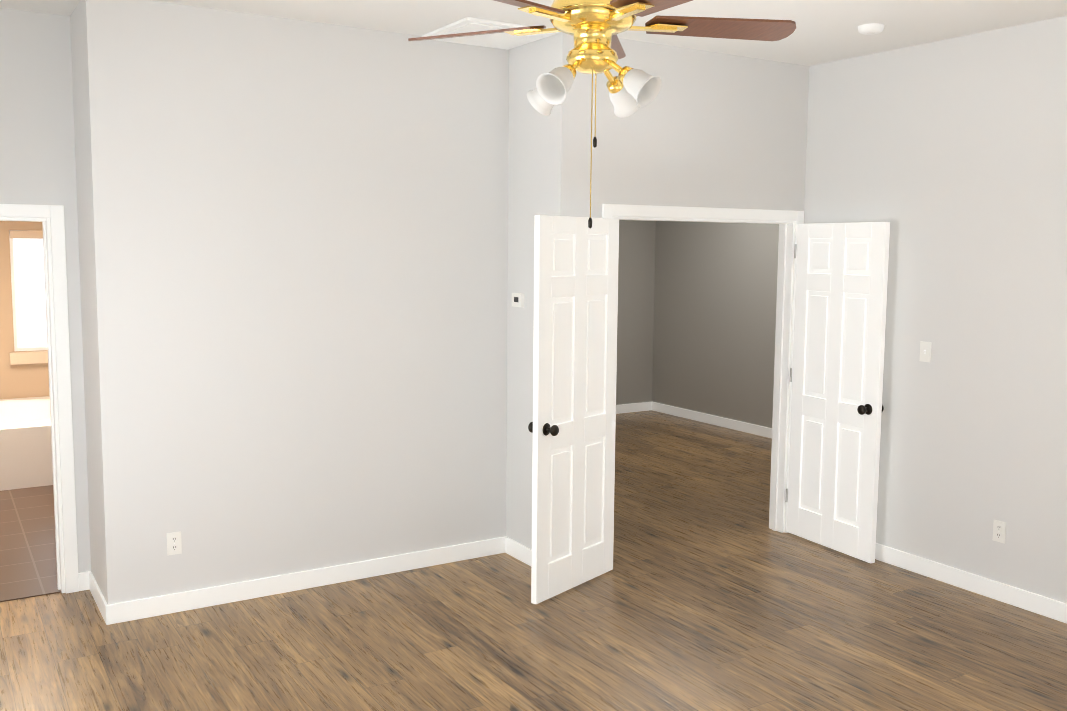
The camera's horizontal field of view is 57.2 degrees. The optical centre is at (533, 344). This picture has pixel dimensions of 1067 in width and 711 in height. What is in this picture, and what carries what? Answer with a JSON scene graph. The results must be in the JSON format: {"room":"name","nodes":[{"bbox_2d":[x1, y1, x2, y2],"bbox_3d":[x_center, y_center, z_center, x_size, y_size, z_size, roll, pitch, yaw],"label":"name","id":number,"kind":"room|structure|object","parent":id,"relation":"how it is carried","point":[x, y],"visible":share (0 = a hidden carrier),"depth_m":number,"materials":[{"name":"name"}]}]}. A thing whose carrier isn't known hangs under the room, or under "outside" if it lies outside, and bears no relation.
{"room":"empty bedroom","nodes":[
{"label":"empty bedroom","id":0,"kind":"room"},
{"bbox_2d":[0,221,49,398],"bbox_3d":[-4.917,-0.657,8.586,2.470,3.250,0.120,-3,7,-32],"label":"wall","id":1,"kind":"structure","parent":0,"point":[23,380],"depth_m":8.73,"materials":[{"name":"beige paint"}]},
{"bbox_2d":[9,230,47,364],"bbox_3d":[-4.372,-0.434,8.914,0.760,1.190,0.180,-3,7,-32],"label":"window","id":2,"kind":"structure","parent":1,"relation":"in","point":[33,356],"depth_m":8.75,"materials":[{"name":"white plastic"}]},
{"bbox_2d":[9,231,46,347],"bbox_3d":[-4.370,-0.486,8.906,0.672,1.076,0.046,-3,7,-32],"label":"window blind","id":3,"kind":"object","parent":2,"relation":"attached to","point":[30,288],"visible":0.38,"depth_m":8.80,"materials":[{"name":"white fabric"}]},
{"bbox_2d":[0,8,90,572],"bbox_3d":[-2.924,-0.264,4.901,2.980,3.250,0.120,-3,7,-32],"label":"wall","id":4,"kind":"structure","parent":0,"point":[37,153],"depth_m":5.01,"materials":[{"name":"white paint"}]},
{"bbox_2d":[0,204,78,593],"bbox_3d":[-2.798,0.319,5.034,0.750,2.065,0.138,-3,7,-32],"label":"door frame","id":5,"kind":"structure","parent":4,"relation":"attached to","point":[47,216],"depth_m":5.14,"materials":[{"name":"white wood"}]},
{"bbox_2d":[78,571,105,614],"bbox_3d":[-2.274,1.307,5.071,0.040,0.100,0.560,-3,7,-32],"label":"baseboard","id":6,"kind":"structure","parent":4,"relation":"attached to","point":[87,581],"depth_m":5.22,"materials":[{"name":"white wood"}]},
{"bbox_2d":[70,0,508,604],"bbox_3d":[-1.222,-0.314,5.541,2.390,3.250,0.581,-3,7,-32],"label":"wall bump-out","id":7,"kind":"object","parent":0,"point":[292,236],"visible":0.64,"depth_m":5.15,"materials":[{"name":"white paint"}]},
{"bbox_2d":[167,531,181,555],"bbox_3d":[-1.822,1.011,4.961,0.070,0.115,0.010,-3,7,-32],"label":"outlet","id":8,"kind":"object","parent":7,"relation":"attached to","point":[174,544],"visible":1,"depth_m":4.96,"materials":[{"name":"white plastic"}]},
{"bbox_2d":[502,537,531,565],"bbox_3d":[-0.012,1.258,5.751,0.013,0.100,0.543,-3,7,-32],"label":"baseboard","id":9,"kind":"structure","parent":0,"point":[515,549],"depth_m":5.86,"materials":[{"name":"white wood"}]},
{"bbox_2d":[0,410,1066,710],"bbox_3d":[-0.167,1.340,5.890,8.900,0.106,10.600,-3,7,-32],"label":"floor","id":10,"kind":"structure","parent":0,"point":[710,592],"depth_m":4.77,"materials":[{"name":"brown wood"}]},
{"bbox_2d":[0,396,52,490],"bbox_3d":[-4.470,0.745,7.984,2.206,0.579,1.598,-3,7,-32],"label":"bathtub","id":11,"kind":"object","parent":10,"relation":"on","point":[25,446],"visible":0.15,"depth_m":7.47,"materials":[{"name":"white ceramic"}]},
{"bbox_2d":[102,536,505,624],"bbox_3d":[-1.136,1.283,5.414,2.283,0.100,0.013,-3,7,-32],"label":"baseboard","id":12,"kind":"structure","parent":10,"relation":"on","point":[126,611],"depth_m":5.30,"materials":[{"name":"white wood"}]},
{"bbox_2d":[0,0,1066,65],"bbox_3d":[0.042,-1.143,3.191,6.427,0.824,6.014,-3,7,-32],"label":"ceiling","id":13,"kind":"structure","parent":0,"point":[826,31],"depth_m":4.90,"materials":[{"name":"white paint"}]},
{"bbox_2d":[422,17,558,49],"bbox_3d":[-0.242,-1.683,5.324,0.555,0.023,0.540,-3,7,-32],"label":"ceiling hatch","id":14,"kind":"object","parent":13,"relation":"attached to","point":[506,41],"visible":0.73,"depth_m":5.28,"materials":[{"name":"white"}]},
{"bbox_2d":[408,0,795,228],"bbox_3d":[0.196,-0.907,3.022,1.274,1.095,1.243,-3,7,-32],"label":"ceiling fan","id":15,"kind":"object","parent":13,"relation":"hanging from","point":[593,28],"visible":1,"depth_m":3.01,"materials":[{"name":"gold metal"}]},
{"bbox_2d":[858,23,884,34],"bbox_3d":[1.756,-1.636,5.087,0.132,0.036,0.132,-3,7,-32],"label":"smoke detector","id":16,"kind":"object","parent":13,"relation":"attached to","point":[871,29],"visible":0.98,"depth_m":5.04,"materials":[{"name":"white plastic"}]},
{"bbox_2d":[506,32,580,548],"bbox_3d":[0.045,-0.314,5.650,0.120,3.250,0.571,-3,7,-32],"label":"wall","id":17,"kind":"structure","parent":0,"point":[543,162],"depth_m":5.65,"materials":[{"name":"white paint"}]},
{"bbox_2d":[512,293,523,306],"bbox_3d":[-0.092,-0.259,5.741,0.024,0.080,0.110,-3,7,-32],"label":"thermostat","id":18,"kind":"object","parent":17,"relation":"attached to","point":[517,299],"visible":0.98,"depth_m":5.72,"materials":[{"name":"white plastic"}]},
{"bbox_2d":[616,220,655,404],"bbox_3d":[-0.286,-0.775,10.153,4.080,3.250,0.120,-3,7,-32],"label":"wall","id":19,"kind":"structure","parent":0,"point":[635,316],"depth_m":11.02,"materials":[{"name":"grey paint"}]},
{"bbox_2d":[616,402,649,413],"bbox_3d":[-0.277,0.799,10.248,3.810,0.100,0.013,-3,7,-32],"label":"baseboard","id":20,"kind":"structure","parent":19,"relation":"attached to","point":[644,406],"depth_m":11.11,"materials":[{"name":"white wood"}]},
{"bbox_2d":[579,38,809,522],"bbox_3d":[1.014,-0.339,5.983,1.881,3.250,0.120,-3,7,-32],"label":"wall","id":21,"kind":"structure","parent":0,"point":[707,129],"depth_m":5.79,"materials":[{"name":"white paint"}]},
{"bbox_2d":[528,215,618,603],"bbox_3d":[0.237,0.329,5.308,0.179,2.020,0.736,5,7,38],"label":"door","id":22,"kind":"structure","parent":21,"relation":"in","point":[572,427],"depth_m":5.25,"materials":[{"name":"white wood"}]},
{"bbox_2d":[602,204,803,532],"bbox_3d":[1.022,0.226,6.040,1.590,2.115,0.138,-3,7,-32],"label":"door frame","id":23,"kind":"structure","parent":21,"relation":"attached to","point":[787,221],"depth_m":6.35,"materials":[{"name":"white wood"}]},
{"bbox_2d":[785,222,889,562],"bbox_3d":[1.861,0.267,6.053,0.179,2.020,0.736,-3,7,-28],"label":"door","id":24,"kind":"structure","parent":21,"relation":"in","point":[836,374],"depth_m":6.00,"materials":[{"name":"white wood"}]},
{"bbox_2d":[652,221,778,427],"bbox_3d":[2.547,-0.667,9.344,0.120,3.250,4.250,-3,7,-32],"label":"wall","id":25,"kind":"structure","parent":0,"point":[715,292],"depth_m":10.28,"materials":[{"name":"grey paint"}]},
{"bbox_2d":[650,402,771,437],"bbox_3d":[2.445,0.897,9.519,0.013,0.100,4.130,-3,7,-32],"label":"baseboard","id":26,"kind":"structure","parent":25,"relation":"attached to","point":[763,431],"depth_m":10.37,"materials":[{"name":"white wood"}]},
{"bbox_2d":[804,16,1066,603],"bbox_3d":[3.004,-0.166,4.449,0.120,3.250,4.601,-3,7,-32],"label":"wall","id":27,"kind":"structure","parent":0,"point":[946,159],"depth_m":5.35,"materials":[{"name":"white paint"}]},
{"bbox_2d":[919,341,931,361],"bbox_3d":[2.236,0.044,5.585,0.016,0.115,0.070,-3,7,-32],"label":"light switch","id":28,"kind":"object","parent":27,"relation":"attached to","point":[925,351],"visible":1,"depth_m":5.58,"materials":[{"name":"white plastic"}]},
{"bbox_2d":[875,543,1066,623],"bbox_3d":[2.911,1.400,4.611,0.013,0.100,4.510,-3,7,-32],"label":"baseboard","id":29,"kind":"structure","parent":27,"relation":"attached to","point":[1045,606],"depth_m":5.37,"materials":[{"name":"white wood"}]},
{"bbox_2d":[992,519,1005,543],"bbox_3d":[2.499,1.005,5.247,0.010,0.115,0.070,-3,7,-32],"label":"electrical outlet","id":30,"kind":"object","parent":27,"relation":"attached to","point":[999,531],"visible":1,"depth_m":5.24,"materials":[{"name":"white plastic"}]}
]}

